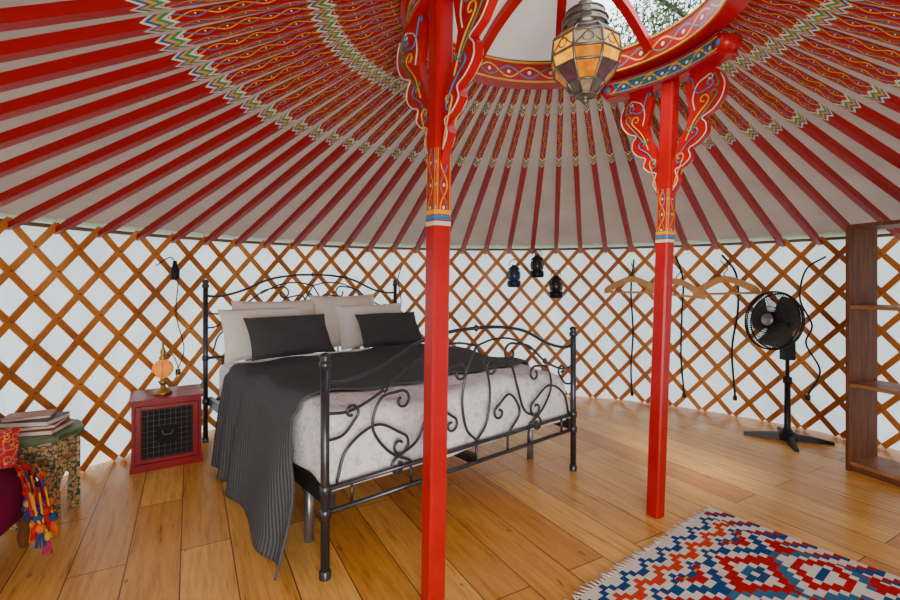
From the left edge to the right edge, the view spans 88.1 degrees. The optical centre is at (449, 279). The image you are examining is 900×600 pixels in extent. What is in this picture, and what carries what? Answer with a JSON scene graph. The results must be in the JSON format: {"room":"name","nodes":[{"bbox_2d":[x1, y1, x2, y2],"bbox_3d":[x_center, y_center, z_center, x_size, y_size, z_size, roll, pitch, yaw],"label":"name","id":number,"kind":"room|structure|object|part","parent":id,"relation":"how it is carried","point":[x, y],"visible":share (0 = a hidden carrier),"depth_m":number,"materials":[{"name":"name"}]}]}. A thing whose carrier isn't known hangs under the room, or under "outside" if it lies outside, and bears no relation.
{"room":"traditional dwelling","nodes":[
{"label":"traditional dwelling","id":0,"kind":"room"},
{"bbox_2d":[170,261,179,279],"bbox_3d":[-2.002,-0.070,3.384,0.059,0.140,0.060,0,0,0],"label":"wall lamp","id":1,"kind":"object","parent":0,"point":[174,271],"depth_m":3.36,"materials":[{"name":"black metal"}]},
{"bbox_2d":[0,395,899,599],"bbox_3d":[0.490,1.250,1.920,6.120,0.100,6.120,0,0,0],"label":"floor","id":2,"kind":"structure","parent":0,"point":[518,527],"depth_m":2.32,"materials":[{"name":"brown wood"}]},
{"bbox_2d":[0,467,30,547],"bbox_3d":[-2.044,0.910,1.835,0.530,0.580,0.540,0,0,-20],"label":"armchair","id":3,"kind":"object","parent":2,"relation":"on","point":[11,498],"visible":0.58,"depth_m":1.93,"materials":[{"name":"fabric"}]},
{"bbox_2d":[0,426,20,468],"bbox_3d":[-2.010,0.725,1.950,0.301,0.160,0.119,0,0,-31],"label":"cushion","id":4,"kind":"object","parent":3,"relation":"on","point":[9,437],"visible":1,"depth_m":1.99,"materials":[{"name":"fabric"}]},
{"bbox_2d":[13,459,58,555],"bbox_3d":[-1.812,0.947,2.010,0.470,0.330,0.115,0,0,31],"label":"throw","id":5,"kind":"object","parent":3,"relation":"on","point":[37,502],"visible":0.93,"depth_m":1.92,"materials":[{"name":"multicoloured fabric"}]},
{"bbox_2d":[9,419,83,531],"bbox_3d":[-2.150,0.988,2.400,0.397,0.425,0.397,0,0,0],"label":"side table","id":6,"kind":"object","parent":2,"relation":"on","point":[59,452],"visible":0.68,"depth_m":2.34,"materials":[{"name":"paint"}]},
{"bbox_2d":[0,409,72,436],"bbox_3d":[-2.150,0.730,2.380,0.294,0.088,0.212,0,0,-16],"label":"books","id":7,"kind":"object","parent":6,"relation":"on","point":[49,421],"visible":0.98,"depth_m":2.33,"materials":[{"name":"paper"}]},
{"bbox_2d":[129,384,203,474],"bbox_3d":[-1.890,0.975,3.105,0.409,0.450,0.354,0,0,-33],"label":"nightstand","id":8,"kind":"object","parent":2,"relation":"on","point":[166,430],"visible":1,"depth_m":2.97,"materials":[{"name":"paint"}]},
{"bbox_2d":[152,341,178,394],"bbox_3d":[-1.897,0.573,3.075,0.124,0.350,0.134,0,0,26],"label":"table lamp","id":9,"kind":"object","parent":8,"relation":"on","point":[163,367],"visible":1,"depth_m":3.05,"materials":[{"name":"gold metal"}]},
{"bbox_2d":[202,272,576,581],"bbox_3d":[-0.518,0.568,3.192,1.715,1.265,2.099,0,0,-40],"label":"double bed","id":10,"kind":"object","parent":2,"relation":"on","point":[322,491],"visible":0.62,"depth_m":2.33,"materials":[{"name":"grey metal"}]},
{"bbox_2d":[217,306,311,363],"bbox_3d":[-1.365,0.392,3.469,0.640,0.365,0.227,0,0,-42],"label":"pillow","id":11,"kind":"object","parent":10,"relation":"on","point":[237,342],"visible":0.33,"depth_m":3.30,"materials":[{"name":"white fabric"}]},
{"bbox_2d":[231,299,314,314],"bbox_3d":[-1.355,0.365,3.653,0.663,0.421,0.195,0,0,-38],"label":"pillow","id":12,"kind":"object","parent":10,"relation":"on","point":[308,305],"visible":0.27,"depth_m":3.63,"materials":[{"name":"white fabric"}]},
{"bbox_3d":[-0.531,0.752,3.208,1.525,0.275,1.910,0,0,-40],"label":"mattress","id":13,"kind":"part","parent":10,"relation":"part of","materials":[{"name":"fabric"}]},
{"bbox_3d":[-1.173,0.568,3.981,1.715,1.265,0.049,0,0,-40],"label":"headboard","id":14,"kind":"part","parent":10,"relation":"part of","materials":[{"name":"grey metal"}]},
{"bbox_2d":[309,294,373,346],"bbox_3d":[-0.899,0.350,4.033,0.641,0.450,0.199,0,0,-44],"label":"pillow","id":15,"kind":"object","parent":10,"relation":"on","point":[326,305],"visible":0.37,"depth_m":3.88,"materials":[{"name":"white fabric"}]},
{"bbox_2d":[336,303,400,349],"bbox_3d":[-0.674,0.392,4.042,0.640,0.365,0.227,0,0,-36],"label":"pillow","id":16,"kind":"object","parent":10,"relation":"on","point":[350,332],"visible":0.52,"depth_m":3.89,"materials":[{"name":"white fabric"}]},
{"bbox_2d":[292,363,567,490],"bbox_3d":[-0.330,0.713,2.966,1.654,0.340,1.422,0,0,-40],"label":"mattress","id":17,"kind":"object","parent":10,"relation":"on","point":[365,456],"visible":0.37,"depth_m":2.22,"materials":[{"name":"fabric"}]},
{"bbox_2d":[211,343,528,580],"bbox_3d":[-0.422,0.855,2.973,1.878,0.666,1.414,0,0,-40],"label":"throw blanket","id":18,"kind":"object","parent":17,"relation":"on","point":[259,403],"visible":0.7,"depth_m":2.53,"materials":[{"name":"black fabric"}]},
{"bbox_2d":[243,314,334,360],"bbox_3d":[-1.158,0.405,3.389,0.620,0.282,0.221,0,0,-43],"label":"cushion","id":19,"kind":"object","parent":18,"relation":"on","point":[281,336],"visible":1,"depth_m":3.31,"materials":[{"name":"black fabric"}]},
{"bbox_2d":[355,312,423,348],"bbox_3d":[-0.504,0.414,3.929,0.588,0.269,0.218,0,0,-40],"label":"cushion","id":20,"kind":"object","parent":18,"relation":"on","point":[377,329],"visible":0.94,"depth_m":3.86,"materials":[{"name":"black fabric"}]},
{"bbox_3d":[0.137,0.714,2.404,1.715,0.972,0.049,0,0,-40],"label":"footboard","id":21,"kind":"part","parent":10,"relation":"part of","materials":[{"name":"grey metal"}]},
{"bbox_2d":[397,0,498,599],"bbox_3d":[0.005,0.051,1.673,0.206,2.298,0.747,0,0,-33],"label":"support post","id":22,"kind":"object","parent":2,"relation":"on","point":[438,98],"visible":1,"depth_m":1.62,"materials":[{"name":"red paint"}]},
{"bbox_2d":[400,0,749,89],"bbox_3d":[0.500,-1.285,2.000,1.420,0.350,1.420,0,0,0],"label":"ring","id":23,"kind":"object","parent":22,"relation":"on","point":[710,17],"visible":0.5,"depth_m":2.33,"materials":[{"name":"red paint"}]},
{"bbox_2d":[453,0,579,60],"bbox_3d":[0.315,-1.363,2.000,1.028,0.235,1.399,0,0,0],"label":"skylight","id":24,"kind":"object","parent":23,"relation":"on","point":[528,34],"depth_m":2.51,"materials":[{"name":"glass"}]},
{"bbox_2d":[551,0,622,104],"bbox_3d":[0.575,-1.073,1.980,0.285,0.657,0.285,0,0,11],"label":"lantern","id":25,"kind":"object","parent":23,"relation":"hanging from","point":[585,56],"visible":1,"depth_m":1.90,"materials":[{"name":"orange glass"}]},
{"bbox_2d":[601,32,742,518],"bbox_3d":[1.090,0.051,2.353,0.185,2.298,0.751,0,0,-31],"label":"support post","id":26,"kind":"object","parent":2,"relation":"on","point":[707,86],"visible":1,"depth_m":2.34,"materials":[{"name":"red paint"}]},
{"bbox_2d":[565,506,899,599],"bbox_3d":[1.469,1.193,1.273,1.252,0.012,2.041,0,0,-38],"label":"rug","id":27,"kind":"object","parent":2,"relation":"on","point":[717,555],"visible":1,"depth_m":1.89,"materials":[{"name":"fabric"}]},
{"bbox_2d":[744,291,834,451],"bbox_3d":[2.530,0.640,3.491,0.443,1.119,0.441,0,0,-20],"label":"pedestal fan","id":28,"kind":"object","parent":2,"relation":"on","point":[777,325],"visible":1,"depth_m":3.44,"materials":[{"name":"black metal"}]},
{"bbox_2d":[845,220,899,486],"bbox_3d":[2.764,0.426,2.609,0.280,1.548,0.800,0,0,-19],"label":"bookcase","id":29,"kind":"object","parent":2,"relation":"on","point":[862,385],"visible":1,"depth_m":2.94,"materials":[{"name":"brown wood"}]},
{"bbox_2d":[0,0,899,244],"bbox_3d":[0.490,-0.797,1.920,6.100,0.895,6.100,0,0,0],"label":"ceiling","id":30,"kind":"structure","parent":0,"point":[820,221],"depth_m":3.11,"materials":[{"name":"fabric"}]},
{"bbox_2d":[0,213,899,480],"bbox_3d":[0.490,0.410,1.954,6.037,1.580,5.964,0,0,0],"label":"wall","id":31,"kind":"structure","parent":0,"point":[32,271],"depth_m":3.76,"materials":[{"name":"fabric"}]},
{"bbox_2d":[156,257,184,374],"bbox_3d":[-2.007,0.262,3.344,0.032,0.857,0.203,0,0,25],"label":"cable","id":32,"kind":"object","parent":31,"relation":"attached to","point":[179,371],"visible":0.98,"depth_m":3.39,"materials":[{"name":"black plastic"}]},
{"bbox_2d":[398,265,401,309],"bbox_3d":[-0.497,0.119,4.623,0.048,0.541,0.027,0,0,0],"label":"strap","id":33,"kind":"object","parent":31,"relation":"hanging from","point":[401,265],"visible":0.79,"depth_m":4.62,"materials":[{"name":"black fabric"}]},
{"bbox_2d":[0,219,893,250],"bbox_3d":[0.490,-0.320,1.920,5.981,0.024,5.981,0,0,0],"label":"trim","id":34,"kind":"structure","parent":31,"relation":"attached to","point":[35,224],"depth_m":4.09,"materials":[{"name":"fabric"}]},
{"bbox_2d":[0,0,899,253],"bbox_3d":[0.490,-0.730,1.920,5.937,0.915,5.936,0,0,0],"label":"poles","id":35,"kind":"object","parent":31,"relation":"on","point":[359,33],"visible":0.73,"depth_m":2.26,"materials":[{"name":"red wood"}]},
{"bbox_2d":[507,259,520,286],"bbox_3d":[0.657,-0.074,4.775,0.139,0.299,0.139,0,0,-35],"label":"hanging lantern","id":36,"kind":"object","parent":31,"relation":"hanging from","point":[514,275],"visible":1,"depth_m":4.73,"materials":[{"name":"metal"}]},
{"bbox_2d":[530,249,543,277],"bbox_3d":[0.889,-0.174,4.752,0.139,0.299,0.139,0,0,-44],"label":"hanging lantern","id":37,"kind":"object","parent":31,"relation":"hanging from","point":[537,264],"visible":1,"depth_m":4.71,"materials":[{"name":"metal"}]},
{"bbox_2d":[549,270,562,297],"bbox_3d":[1.076,0.035,4.719,0.139,0.299,0.139,0,0,-40],"label":"hanging lantern","id":38,"kind":"object","parent":31,"relation":"hanging from","point":[556,287],"visible":1,"depth_m":4.67,"materials":[{"name":"metal"}]},
{"bbox_2d":[604,263,653,293],"bbox_3d":[1.705,-0.017,4.367,0.507,0.296,0.120,0,0,26],"label":"hanger","id":39,"kind":"object","parent":31,"relation":"hanging from","point":[649,285],"visible":0.85,"depth_m":4.40,"materials":[{"name":"brown wood"}]},
{"bbox_2d":[630,259,634,395],"bbox_3d":[1.767,0.460,4.502,0.042,1.321,0.028,0,0,0],"label":"strap","id":40,"kind":"object","parent":31,"relation":"hanging from","point":[631,391],"visible":0.87,"depth_m":4.50,"materials":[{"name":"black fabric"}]},
{"bbox_2d":[645,264,706,299],"bbox_3d":[2.016,0.015,4.186,0.505,0.318,0.120,0,0,34],"label":"hanger","id":41,"kind":"object","parent":31,"relation":"hanging from","point":[685,284],"visible":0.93,"depth_m":4.16,"materials":[{"name":"brown wood"}]},
{"bbox_2d":[675,256,685,397],"bbox_3d":[2.125,0.429,4.287,0.090,1.302,0.032,0,0,28],"label":"strap","id":42,"kind":"object","parent":31,"relation":"hanging from","point":[678,263],"visible":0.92,"depth_m":4.28,"materials":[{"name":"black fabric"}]},
{"bbox_2d":[693,260,760,295],"bbox_3d":[2.323,-0.011,3.945,0.507,0.307,0.120,0,0,42],"label":"hanger","id":43,"kind":"object","parent":31,"relation":"hanging from","point":[753,289],"visible":1,"depth_m":3.95,"materials":[{"name":"brown wood"}]},
{"bbox_2d":[721,255,739,400],"bbox_3d":[2.434,0.407,4.040,0.140,1.265,0.034,0,0,37],"label":"strap","id":44,"kind":"object","parent":31,"relation":"hanging from","point":[723,256],"visible":0.92,"depth_m":4.02,"materials":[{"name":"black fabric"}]},
{"bbox_2d":[799,256,825,400],"bbox_3d":[2.816,0.377,3.614,0.033,1.126,0.177,0,0,-30],"label":"cable","id":45,"kind":"object","parent":31,"relation":"attached to","point":[808,396],"visible":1,"depth_m":3.63,"materials":[{"name":"black plastic"}]},
{"label":"outside","id":46,"kind":"structure","parent":0,"visible":0},
{"bbox_3d":[0.000,1.335,5.000,60.000,0.050,70.000,0,0,0],"label":"ground","id":47,"kind":"structure","parent":46,"visible":0},
{"bbox_2d":[609,0,703,46],"bbox_3d":[4.917,-2.684,8.620,4.054,8.006,4.004,0,0,0],"label":"tree","id":48,"kind":"object","parent":47,"relation":"on","point":[672,7],"visible":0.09,"depth_m":8.44,"materials":[{"name":"green plant"}]}
]}

